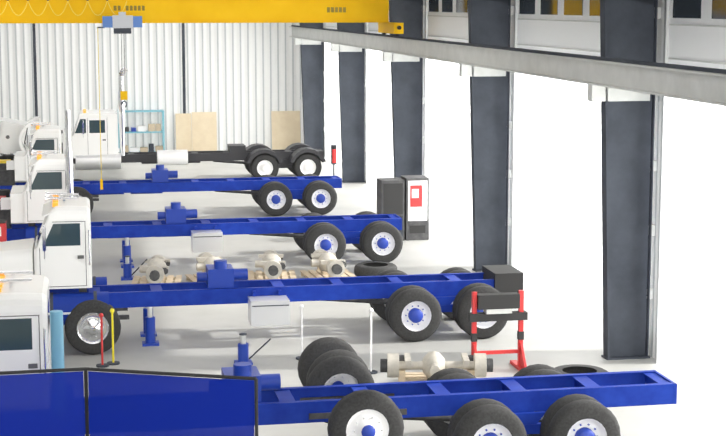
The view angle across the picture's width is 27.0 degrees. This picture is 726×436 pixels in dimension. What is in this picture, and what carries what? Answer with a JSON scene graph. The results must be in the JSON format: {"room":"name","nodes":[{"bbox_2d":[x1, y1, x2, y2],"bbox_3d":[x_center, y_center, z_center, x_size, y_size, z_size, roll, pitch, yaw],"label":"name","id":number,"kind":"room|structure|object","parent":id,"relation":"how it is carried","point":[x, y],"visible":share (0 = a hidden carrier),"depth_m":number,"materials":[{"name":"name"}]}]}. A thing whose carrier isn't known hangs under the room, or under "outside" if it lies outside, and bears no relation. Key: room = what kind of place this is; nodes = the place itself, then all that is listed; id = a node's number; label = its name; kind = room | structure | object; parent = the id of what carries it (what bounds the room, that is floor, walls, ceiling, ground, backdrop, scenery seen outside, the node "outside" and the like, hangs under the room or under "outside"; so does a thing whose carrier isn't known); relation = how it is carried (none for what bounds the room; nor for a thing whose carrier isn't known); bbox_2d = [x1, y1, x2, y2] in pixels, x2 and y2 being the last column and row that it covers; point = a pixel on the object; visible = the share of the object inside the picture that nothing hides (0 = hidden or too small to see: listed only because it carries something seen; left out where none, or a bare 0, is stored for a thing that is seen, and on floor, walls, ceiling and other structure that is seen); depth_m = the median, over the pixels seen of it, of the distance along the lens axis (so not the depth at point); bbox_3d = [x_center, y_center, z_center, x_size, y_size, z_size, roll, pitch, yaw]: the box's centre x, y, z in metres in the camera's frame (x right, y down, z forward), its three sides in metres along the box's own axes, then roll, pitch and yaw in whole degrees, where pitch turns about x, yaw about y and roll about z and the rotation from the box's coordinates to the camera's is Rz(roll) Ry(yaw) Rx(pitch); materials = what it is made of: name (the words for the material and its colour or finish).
{"room":"truck assembly factory","nodes":[
{"label":"truck assembly factory","id":0,"kind":"room"},
{"bbox_2d":[0,23,301,155],"bbox_3d":[-10.357,-6.909,65.266,17.000,8.450,0.150,-2,8,-11],"label":"wall","id":1,"kind":"structure","parent":0,"point":[242,80],"depth_m":65.63,"materials":[{"name":"grey metal"}]},
{"bbox_2d":[0,0,403,189],"bbox_3d":[-6.705,-3.692,44.274,15.610,5.600,2.600,-2,8,-11],"label":"crane","id":2,"kind":"object","parent":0,"point":[122,16],"depth_m":44.02,"materials":[{"name":"yellow metal"}]},
{"bbox_2d":[11,155,725,435],"bbox_3d":[-3.912,2.243,32.032,17.600,0.300,70.100,-2,8,-11],"label":"floor","id":3,"kind":"structure","parent":0,"point":[559,329],"depth_m":31.17,"materials":[{"name":"concrete"}]},
{"bbox_2d":[0,220,6,241],"bbox_3d":[-8.862,0.835,35.455,1.000,1.517,0.515,-2,8,-11],"label":"tool cart","id":4,"kind":"object","parent":3,"relation":"on","point":[3,232],"visible":0.19,"depth_m":35.23,"materials":[{"name":"red paint"}]},
{"bbox_2d":[96,313,108,367],"bbox_3d":[-4.765,2.220,27.600,0.228,0.995,0.240,-2,8,-11],"label":"pole","id":5,"kind":"object","parent":3,"relation":"on","point":[102,364],"visible":1,"depth_m":27.59,"materials":[{"name":"red metal"}]},
{"bbox_2d":[107,308,119,364],"bbox_3d":[-4.596,2.170,27.779,0.228,1.045,0.240,-2,8,-11],"label":"pole","id":6,"kind":"object","parent":3,"relation":"on","point":[112,362],"visible":0.92,"depth_m":27.76,"materials":[{"name":"yellow metal"}]},
{"bbox_2d":[0,367,257,435],"bbox_3d":[-3.337,2.947,18.855,4.235,2.022,1.488,-2,8,-11],"label":"screen","id":7,"kind":"object","parent":3,"relation":"on","point":[43,402],"visible":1,"depth_m":19.02,"materials":[{"name":"blue"}]},
{"bbox_2d":[121,255,146,280],"bbox_3d":[-5.480,1.210,36.200,0.621,0.570,0.601,-2,8,-11],"label":"jack","id":8,"kind":"object","parent":3,"relation":"on","point":[127,270],"visible":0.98,"depth_m":36.26,"materials":[{"name":"blue metal"}]},
{"bbox_2d":[118,110,164,151],"bbox_3d":[-9.595,-3.669,65.461,1.960,1.980,0.630,-2,8,-11],"label":"shelving","id":9,"kind":"object","parent":3,"relation":"on","point":[151,128],"visible":0.79,"depth_m":65.31,"materials":[{"name":"teal"}]},
{"bbox_2d":[131,255,181,283],"bbox_3d":[-4.852,1.268,35.568,1.140,0.635,1.840,-1,8,-5],"label":"truck axle","id":10,"kind":"object","parent":3,"relation":"on","point":[155,268],"visible":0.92,"depth_m":35.43,"materials":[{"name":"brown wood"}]},
{"bbox_2d":[0,67,325,176],"bbox_3d":[-7.420,-3.488,56.193,11.954,4.235,2.740,-2,8,-11],"label":"truck","id":11,"kind":"object","parent":3,"relation":"on","point":[299,159],"visible":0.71,"depth_m":55.37,"materials":[{"name":"grey paint"}]},
{"bbox_2d":[0,122,341,215],"bbox_3d":[-6.947,-1.569,47.254,12.604,2.957,2.540,-2,8,-11],"label":"truck","id":12,"kind":"object","parent":3,"relation":"on","point":[276,196],"visible":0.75,"depth_m":47.09,"materials":[{"name":"blue paint"}]},
{"bbox_2d":[175,113,191,150],"bbox_3d":[-7.814,-3.649,65.957,0.680,1.800,0.270,-2,8,-11],"label":"plywood sheet","id":13,"kind":"object","parent":3,"relation":"on","point":[183,133],"visible":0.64,"depth_m":65.95,"materials":[{"name":"beige wood"}]},
{"bbox_2d":[0,110,402,267],"bbox_3d":[-5.188,-0.827,38.341,12.454,4.000,2.540,-2,8,-11],"label":"truck","id":14,"kind":"object","parent":3,"relation":"on","point":[372,236],"visible":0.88,"depth_m":38.17,"materials":[{"name":"blue paint"}]},
{"bbox_2d":[192,112,216,150],"bbox_3d":[-6.937,-3.703,66.158,1.080,1.850,0.190,-2,8,-11],"label":"plywood sheet","id":15,"kind":"object","parent":3,"relation":"on","point":[204,131],"visible":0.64,"depth_m":66.14,"materials":[{"name":"beige wood"}]},
{"bbox_2d":[185,252,230,281],"bbox_3d":[-3.544,1.218,35.913,1.140,0.635,2.040,-3,9,-18],"label":"truck axle","id":16,"kind":"object","parent":3,"relation":"on","point":[203,259],"visible":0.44,"depth_m":35.89,"materials":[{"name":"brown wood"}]},
{"bbox_2d":[234,333,270,364],"bbox_3d":[-2.025,2.424,27.677,0.621,0.570,0.601,-2,8,-11],"label":"jack","id":17,"kind":"object","parent":3,"relation":"on","point":[243,350],"visible":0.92,"depth_m":27.74,"materials":[{"name":"blue metal"}]},
{"bbox_2d":[0,192,522,354],"bbox_3d":[-2.501,0.895,29.950,11.500,2.957,2.540,-2,8,-11],"label":"truck","id":18,"kind":"object","parent":3,"relation":"on","point":[404,305],"visible":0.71,"depth_m":29.50,"materials":[{"name":"blue paint"}]},
{"bbox_2d":[248,250,296,279],"bbox_3d":[-2.187,1.168,36.267,1.140,0.635,1.940,-1,8,-6],"label":"truck axle","id":19,"kind":"object","parent":3,"relation":"on","point":[271,263],"visible":0.92,"depth_m":36.12,"materials":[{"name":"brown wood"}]},
{"bbox_2d":[271,111,300,149],"bbox_3d":[-3.397,-3.795,66.803,1.280,1.850,0.220,-2,8,-11],"label":"plywood sheet","id":20,"kind":"object","parent":3,"relation":"on","point":[286,133],"visible":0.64,"depth_m":66.78,"materials":[{"name":"beige wood"}]},
{"bbox_2d":[296,304,303,359],"bbox_3d":[-1.140,2.114,28.172,0.228,1.045,0.240,-2,8,-11],"label":"pole","id":21,"kind":"object","parent":3,"relation":"on","point":[301,306],"visible":0.67,"depth_m":28.15,"materials":[{"name":"white metal"}]},
{"bbox_2d":[300,99,303,142],"bbox_3d":[-2.598,-4.068,66.952,0.320,2.350,0.150,-2,8,-11],"label":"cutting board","id":22,"kind":"object","parent":3,"relation":"on","point":[302,127],"visible":0.21,"depth_m":66.91,"materials":[{"name":"white"}]},
{"bbox_2d":[300,249,354,277],"bbox_3d":[-0.842,1.147,36.417,1.140,0.635,1.940,-2,8,-15],"label":"truck axle","id":23,"kind":"object","parent":3,"relation":"on","point":[326,263],"visible":0.9,"depth_m":36.28,"materials":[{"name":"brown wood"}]},
{"bbox_2d":[297,337,369,385],"bbox_3d":[-0.480,2.582,24.870,1.050,1.050,1.240,-2,8,-11],"label":"tires","id":24,"kind":"object","parent":3,"relation":"on","point":[315,353],"visible":0.17,"depth_m":25.11,"materials":[{"name":"black rubber"}]},
{"bbox_2d":[331,145,336,175],"bbox_3d":[-1.063,-1.986,55.700,0.200,1.400,0.190,-2,8,-11],"label":"fire extinguisher","id":25,"kind":"object","parent":3,"relation":"on","point":[333,155],"visible":1,"depth_m":55.60,"materials":[{"name":"red paint"}]},
{"bbox_2d":[0,271,676,435],"bbox_3d":[-1.331,2.105,21.453,11.920,2.957,2.540,-2,8,-11],"label":"truck","id":26,"kind":"object","parent":3,"relation":"on","point":[343,395],"visible":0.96,"depth_m":21.30,"materials":[{"name":"blue paint"}]},
{"bbox_2d":[369,308,377,373],"bbox_3d":[0.143,2.192,27.091,0.228,1.195,0.240,-2,8,-11],"label":"pole","id":27,"kind":"object","parent":3,"relation":"on","point":[371,370],"visible":0.9,"depth_m":27.08,"materials":[{"name":"grey metal"}]},
{"bbox_2d":[354,261,396,275],"bbox_3d":[0.310,1.275,36.809,1.050,0.290,1.050,-2,8,-11],"label":"tire","id":28,"kind":"object","parent":3,"relation":"on","point":[373,268],"visible":0.58,"depth_m":36.51,"materials":[{"name":"rubber"}]},
{"bbox_2d":[377,177,404,240],"bbox_3d":[0.773,-0.247,42.428,0.650,1.700,0.715,-2,8,-11],"label":"tall cabinet","id":29,"kind":"object","parent":3,"relation":"on","point":[390,195],"visible":0.62,"depth_m":42.05,"materials":[{"name":"metal"}]},
{"bbox_2d":[401,175,428,240],"bbox_3d":[1.457,-0.293,42.569,0.650,1.750,0.782,-2,8,-11],"label":"vending machine","id":30,"kind":"object","parent":3,"relation":"on","point":[416,213],"visible":1,"depth_m":42.22,"materials":[{"name":"metal"}]},
{"bbox_2d":[380,351,492,381],"bbox_3d":[1.269,2.611,26.132,1.940,0.635,1.140,0,8,-1],"label":"truck axle","id":31,"kind":"object","parent":3,"relation":"on","point":[397,365],"visible":0.75,"depth_m":26.02,"materials":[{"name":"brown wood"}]},
{"bbox_2d":[300,0,660,359],"bbox_3d":[3.103,-2.166,37.108,1.120,7.000,57.320,-2,8,-11],"label":"columns","id":32,"kind":"structure","parent":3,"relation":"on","point":[628,29],"depth_m":36.76,"materials":[{"name":"grey metal"}]},
{"bbox_2d":[289,25,725,105],"bbox_3d":[3.264,-3.596,34.981,1.110,0.810,64.200,-2,8,-11],"label":"runway","id":33,"kind":"object","parent":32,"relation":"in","point":[627,80],"visible":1,"depth_m":29.80,"materials":[{"name":"grey metal"}]},
{"bbox_2d":[467,290,527,369],"bbox_3d":[2.425,2.034,27.298,1.070,1.450,0.900,-2,8,-11],"label":"stand","id":34,"kind":"object","parent":3,"relation":"on","point":[496,306],"visible":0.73,"depth_m":27.18,"materials":[{"name":"red paint"}]},
{"bbox_2d":[555,364,607,373],"bbox_3d":[3.751,2.784,26.218,1.050,0.290,1.050,-2,8,-11],"label":"tire","id":35,"kind":"object","parent":3,"relation":"on","point":[572,369],"visible":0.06,"depth_m":26.64,"materials":[{"name":"rubber"}]},
{"bbox_2d":[323,0,725,363],"bbox_3d":[4.430,-1.947,33.084,0.240,7.700,69.620,-2,8,-11],"label":"wall","id":36,"kind":"structure","parent":0,"point":[691,32],"depth_m":32.01,"materials":[{"name":"white paint"}]},
{"bbox_2d":[408,0,654,4],"bbox_3d":[0.580,-1.906,7.370,16.760,1.789,0.260,-2,8,-11],"label":"rafter","id":37,"kind":"object","parent":36,"relation":"attached to","point":[649,1],"visible":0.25,"depth_m":7.49,"materials":[{"name":"grey metal"}]},
{"label":"outside","id":38,"kind":"structure","parent":0,"visible":0},
{"bbox_2d":[330,73,725,390],"bbox_3d":[-15.992,-18.697,179.132,13.700,0.280,440.000,-2,8,-11],"label":"apron","id":39,"kind":"object","parent":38,"point":[561,230],"depth_m":46.97,"materials":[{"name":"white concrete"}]},
{"bbox_2d":[330,43,725,182],"bbox_3d":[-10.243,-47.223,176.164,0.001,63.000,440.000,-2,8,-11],"label":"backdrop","id":40,"kind":"structure","parent":38,"point":[562,109],"depth_m":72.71,"materials":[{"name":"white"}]}
]}

